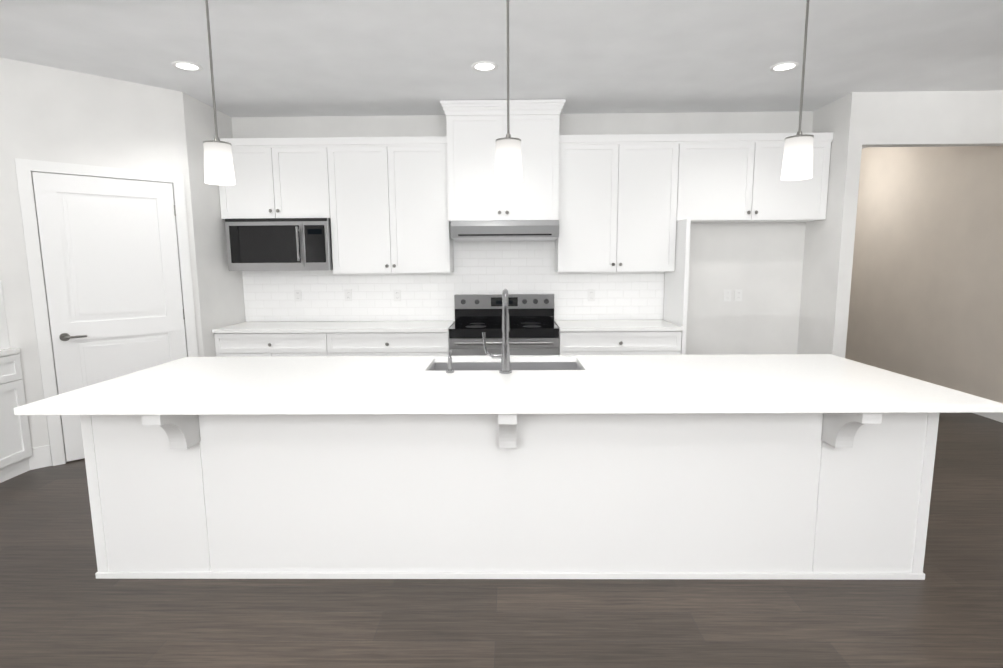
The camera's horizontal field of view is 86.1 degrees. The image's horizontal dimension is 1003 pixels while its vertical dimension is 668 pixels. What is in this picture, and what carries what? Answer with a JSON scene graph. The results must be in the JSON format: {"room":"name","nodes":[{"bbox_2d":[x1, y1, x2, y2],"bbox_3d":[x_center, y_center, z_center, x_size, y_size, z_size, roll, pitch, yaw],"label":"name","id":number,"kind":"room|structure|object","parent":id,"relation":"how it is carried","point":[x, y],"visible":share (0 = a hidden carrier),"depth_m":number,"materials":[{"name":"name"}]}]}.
{"room":"kitchen","nodes":[
{"label":"kitchen","id":0,"kind":"room"},
{"bbox_2d":[0,57,203,461],"bbox_3d":[-3.318,-0.492,4.178,1.683,2.970,0.100,-8,11,-44],"label":"wall","id":1,"kind":"structure","parent":0,"point":[50,114],"depth_m":4.04,"materials":[{"name":"paint"}]},
{"bbox_2d":[28,445,51,469],"bbox_3d":[-3.268,0.906,4.324,1.643,0.160,0.015,-8,11,-44],"label":"baseboard","id":2,"kind":"structure","parent":1,"relation":"attached to","point":[40,457],"depth_m":4.08,"materials":[{"name":"white wood"}]},
{"bbox_2d":[15,158,197,465],"bbox_3d":[-3.064,-0.169,4.329,1.062,2.286,0.094,-8,11,-44],"label":"pantry door","id":3,"kind":"structure","parent":1,"relation":"in","point":[113,263],"depth_m":4.23,"materials":[{"name":"white wood"}]},
{"bbox_2d":[182,92,245,356],"bbox_3d":[-2.725,-0.627,5.150,0.100,2.970,0.860,0,8,1],"label":"wall","id":4,"kind":"structure","parent":0,"point":[221,293],"depth_m":4.92,"materials":[{"name":"paint"}]},
{"bbox_2d":[0,413,1002,667],"bbox_3d":[0.419,1.096,3.707,9.190,0.100,11.900,0,8,1],"label":"floor","id":5,"kind":"structure","parent":0,"point":[62,605],"depth_m":2.37,"materials":[{"name":"brown wood"}]},
{"bbox_2d":[0,352,31,482],"bbox_3d":[-3.701,0.621,3.691,0.346,0.898,0.611,0,8,1],"label":"base cabinet","id":6,"kind":"object","parent":5,"relation":"on","point":[15,449],"depth_m":3.88,"materials":[{"name":"white wood"}]},
{"bbox_2d":[0,280,19,351],"bbox_3d":[-3.706,-0.104,3.618,0.346,0.493,0.537,0,8,1],"label":"countertop","id":7,"kind":"structure","parent":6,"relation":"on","point":[4,339],"depth_m":3.86,"materials":[{"name":"white"}]},
{"bbox_2d":[214,333,335,356],"bbox_3d":[-2.110,0.389,5.342,1.108,0.898,0.615,0,8,1],"label":"base cabinet","id":8,"kind":"object","parent":5,"relation":"on","point":[226,344],"depth_m":5.00,"materials":[{"name":"white wood"}]},
{"bbox_2d":[212,321,454,332],"bbox_3d":[-1.576,-0.073,5.261,2.182,0.032,0.640,0,8,1],"label":"countertop","id":9,"kind":"structure","parent":8,"relation":"on","point":[317,326],"depth_m":5.07,"materials":[{"name":"white stone"}]},
{"bbox_2d":[332,329,448,355],"bbox_3d":[-1.080,0.384,5.328,1.196,0.898,0.615,0,8,1],"label":"base cabinet","id":10,"kind":"object","parent":5,"relation":"on","point":[353,338],"depth_m":4.99,"materials":[{"name":"white wood"}]},
{"bbox_2d":[449,294,558,355],"bbox_3d":[0.028,0.233,5.239,1.011,1.205,0.723,0,8,1],"label":"range","id":11,"kind":"object","parent":5,"relation":"on","point":[533,329],"visible":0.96,"depth_m":5.14,"materials":[{"name":"silver metal"}]},
{"bbox_2d":[80,414,938,579],"bbox_3d":[0.023,0.698,2.878,4.040,0.913,1.163,0,8,1],"label":"kitchen island","id":12,"kind":"object","parent":5,"relation":"on","point":[776,466],"depth_m":2.57,"materials":[{"name":"white wood"}]},
{"bbox_2d":[14,354,1002,417],"bbox_3d":[0.020,0.232,2.804,4.080,0.031,1.210,0,8,1],"label":"island countertop","id":13,"kind":"structure","parent":12,"relation":"on","point":[731,383],"depth_m":2.50,"materials":[{"name":"white stone"}]},
{"bbox_2d":[446,350,453,372],"bbox_3d":[-0.276,0.148,2.901,0.044,0.112,0.093,0,8,1],"label":"soap dispenser","id":14,"kind":"object","parent":13,"relation":"on","point":[449,370],"visible":1,"depth_m":2.87,"materials":[{"name":"silver metal"}]},
{"bbox_2d":[482,289,511,373],"bbox_3d":[-0.023,-0.023,2.920,0.158,0.442,0.225,0,8,1],"label":"faucet","id":15,"kind":"object","parent":13,"relation":"on","point":[504,355],"visible":1,"depth_m":2.84,"materials":[{"name":"silver metal"}]},
{"bbox_2d":[430,358,577,369],"bbox_3d":[0.023,0.317,3.153,0.904,0.254,0.424,0,8,1],"label":"sink","id":16,"kind":"object","parent":13,"relation":"in","point":[515,363],"depth_m":3.34,"materials":[{"name":"silver metal"}]},
{"bbox_2d":[554,219,690,354],"bbox_3d":[1.117,-0.122,5.216,1.157,1.902,0.646,0,8,1],"label":"base cabinet","id":17,"kind":"object","parent":5,"relation":"on","point":[666,335],"visible":0.29,"depth_m":4.96,"materials":[{"name":"white wood"}]},
{"bbox_2d":[0,0,1002,148],"bbox_3d":[0.399,-1.947,3.297,9.190,0.100,11.900,0,8,1],"label":"ceiling","id":18,"kind":"structure","parent":0,"point":[292,58],"depth_m":3.68,"materials":[{"name":"paint"}]},
{"bbox_2d":[172,61,202,71],"bbox_3d":[-2.301,-1.959,3.932,0.196,0.007,0.196,0,8,1],"label":"recessed light","id":19,"kind":"object","parent":18,"relation":"in","point":[187,66],"visible":1,"depth_m":3.93,"materials":[{"name":"white plastic"}]},
{"bbox_2d":[203,0,235,185],"bbox_3d":[-1.430,-1.275,2.655,0.140,1.034,0.140,0,8,1],"label":"pendant light","id":20,"kind":"object","parent":18,"relation":"hanging from","point":[218,165],"visible":1,"depth_m":2.66,"materials":[{"name":"white glass"}]},
{"bbox_2d":[471,61,497,71],"bbox_3d":[-0.125,-1.980,3.977,0.196,0.007,0.196,0,8,1],"label":"recessed light","id":21,"kind":"object","parent":18,"relation":"in","point":[484,66],"visible":0.94,"depth_m":3.97,"materials":[{"name":"white plastic"}]},
{"bbox_2d":[495,0,521,182],"bbox_3d":[0.032,-1.282,2.635,0.140,1.034,0.140,0,8,1],"label":"pendant light","id":22,"kind":"object","parent":18,"relation":"hanging from","point":[508,163],"visible":1,"depth_m":2.63,"materials":[{"name":"white glass"}]},
{"bbox_2d":[770,62,798,71],"bbox_3d":[2.119,-2.001,4.023,0.196,0.007,0.196,0,8,1],"label":"recessed light","id":23,"kind":"object","parent":18,"relation":"in","point":[783,66],"visible":1,"depth_m":4.01,"materials":[{"name":"white plastic"}]},
{"bbox_2d":[781,0,813,180],"bbox_3d":[1.471,-1.289,2.615,0.140,1.034,0.140,0,8,1],"label":"pendant light","id":24,"kind":"object","parent":18,"relation":"hanging from","point":[797,163],"visible":1,"depth_m":2.62,"materials":[{"name":"white glass"}]},
{"bbox_2d":[231,111,812,354],"bbox_3d":[-0.390,-0.696,5.545,7.140,2.970,0.100,0,8,1],"label":"wall","id":25,"kind":"structure","parent":0,"point":[760,265],"depth_m":5.43,"materials":[{"name":"paint"}]},
{"bbox_2d":[219,137,330,218],"bbox_3d":[-2.150,-1.485,5.230,1.046,0.731,0.340,0,8,1],"label":"upper cabinet","id":26,"kind":"object","parent":25,"relation":"attached to","point":[275,177],"depth_m":5.07,"materials":[{"name":"white wood"}]},
{"bbox_2d":[225,218,332,270],"bbox_3d":[-2.115,-0.867,5.248,0.960,0.488,0.466,0,8,1],"label":"microwave","id":27,"kind":"object","parent":26,"relation":"attached to","point":[282,244],"visible":1,"depth_m":5.07,"materials":[{"name":"silver metal"}]},
{"bbox_2d":[327,136,453,273],"bbox_3d":[-1.092,-1.229,5.250,1.192,1.257,0.340,0,8,1],"label":"upper cabinet","id":28,"kind":"object","parent":25,"relation":"attached to","point":[381,203],"depth_m":5.09,"materials":[{"name":"white wood"}]},
{"bbox_2d":[242,240,664,321],"bbox_3d":[-0.504,-0.654,5.497,4.328,1.038,0.008,0,8,1],"label":"tile backsplash","id":29,"kind":"structure","parent":25,"relation":"attached to","point":[499,267],"depth_m":5.52,"materials":[{"name":"white tile"}]},
{"bbox_2d":[294,290,301,300],"bbox_3d":[-2.101,-0.396,5.543,0.074,0.120,0.008,0,8,1],"label":"electrical outlet","id":30,"kind":"object","parent":29,"relation":"attached to","point":[297,295],"visible":1,"depth_m":5.54,"materials":[{"name":"white plastic"}]},
{"bbox_2d":[344,289,351,300],"bbox_3d":[-1.580,-0.399,5.536,0.074,0.120,0.008,0,8,1],"label":"electrical outlet","id":31,"kind":"object","parent":29,"relation":"attached to","point":[348,294],"visible":1,"depth_m":5.53,"materials":[{"name":"white plastic"}]},
{"bbox_2d":[393,290,400,300],"bbox_3d":[-1.073,-0.396,5.530,0.074,0.120,0.008,0,8,1],"label":"electrical outlet","id":32,"kind":"object","parent":29,"relation":"attached to","point":[397,295],"visible":1,"depth_m":5.53,"materials":[{"name":"white plastic"}]},
{"bbox_2d":[588,289,594,300],"bbox_3d":[0.921,-0.396,5.504,0.074,0.120,0.008,0,8,1],"label":"electrical outlet","id":33,"kind":"object","parent":29,"relation":"attached to","point":[591,294],"visible":1,"depth_m":5.50,"materials":[{"name":"white plastic"}]},
{"bbox_2d":[440,99,565,221],"bbox_3d":[0.017,-1.603,5.109,1.122,1.053,0.490,0,8,1],"label":"upper cabinet","id":34,"kind":"object","parent":25,"relation":"attached to","point":[476,129],"visible":0.98,"depth_m":4.92,"materials":[{"name":"white wood"}]},
{"bbox_2d":[450,220,558,240],"bbox_3d":[0.033,-0.993,5.182,0.998,0.170,0.508,0,8,1],"label":"range hood","id":35,"kind":"object","parent":34,"relation":"attached to","point":[524,230],"visible":1,"depth_m":4.94,"materials":[{"name":"silver metal"}]},
{"bbox_2d":[555,134,686,271],"bbox_3d":[1.126,-1.240,5.220,1.177,1.257,0.340,0,8,1],"label":"upper cabinet","id":36,"kind":"object","parent":25,"relation":"attached to","point":[627,202],"depth_m":5.06,"materials":[{"name":"white wood"}]},
{"bbox_2d":[687,133,762,222],"bbox_3d":[2.031,-1.480,5.176,0.759,0.781,0.340,0,8,1],"label":"upper cabinet","id":37,"kind":"object","parent":25,"relation":"attached to","point":[725,170],"depth_m":5.02,"materials":[{"name":"white wood"}]},
{"bbox_2d":[723,290,730,300],"bbox_3d":[2.312,-0.394,5.495,0.074,0.120,0.008,0,8,1],"label":"electrical outlet","id":38,"kind":"object","parent":25,"relation":"attached to","point":[727,295],"visible":1,"depth_m":5.49,"materials":[{"name":"white plastic"}]},
{"bbox_2d":[734,290,741,300],"bbox_3d":[2.424,-0.395,5.493,0.074,0.120,0.008,0,8,1],"label":"electrical outlet","id":39,"kind":"object","parent":25,"relation":"attached to","point":[738,295],"visible":1,"depth_m":5.49,"materials":[{"name":"white plastic"}]},
{"bbox_2d":[759,132,833,222],"bbox_3d":[2.667,-1.483,5.167,0.758,0.781,0.340,0,8,1],"label":"upper cabinet","id":40,"kind":"object","parent":25,"relation":"attached to","point":[805,200],"depth_m":5.02,"materials":[{"name":"white wood"}]},
{"bbox_2d":[797,92,865,357],"bbox_3d":[3.140,-0.916,7.008,0.120,2.970,4.350,0,8,1],"label":"wall","id":41,"kind":"structure","parent":0,"point":[826,277],"depth_m":4.93,"materials":[{"name":"paint"}]},
{"bbox_2d":[845,146,1002,403],"bbox_3d":[4.798,-0.911,6.886,0.100,2.970,4.750,0,8,1],"label":"wall","id":42,"kind":"structure","parent":0,"point":[926,298],"depth_m":5.91,"materials":[{"name":"paint"}]},
{"bbox_2d":[862,90,1002,146],"bbox_3d":[3.939,-1.891,4.732,1.550,0.440,0.120,0,8,1],"label":"wall","id":43,"kind":"structure","parent":0,"point":[933,118],"depth_m":4.68,"materials":[{"name":"paint"}]},
{"bbox_3d":[4.722,-0.123,1.040,0.100,2.970,7.050,0,8,1],"label":"wall","id":44,"kind":"structure","parent":0,"visible":0},
{"bbox_2d":[974,413,1002,422],"bbox_3d":[4.703,0.957,3.527,0.015,0.165,11.690,0,8,1],"label":"baseboard","id":45,"kind":"structure","parent":44,"relation":"attached to","point":[997,416],"depth_m":5.14,"materials":[{"name":"white wood"}]}
]}

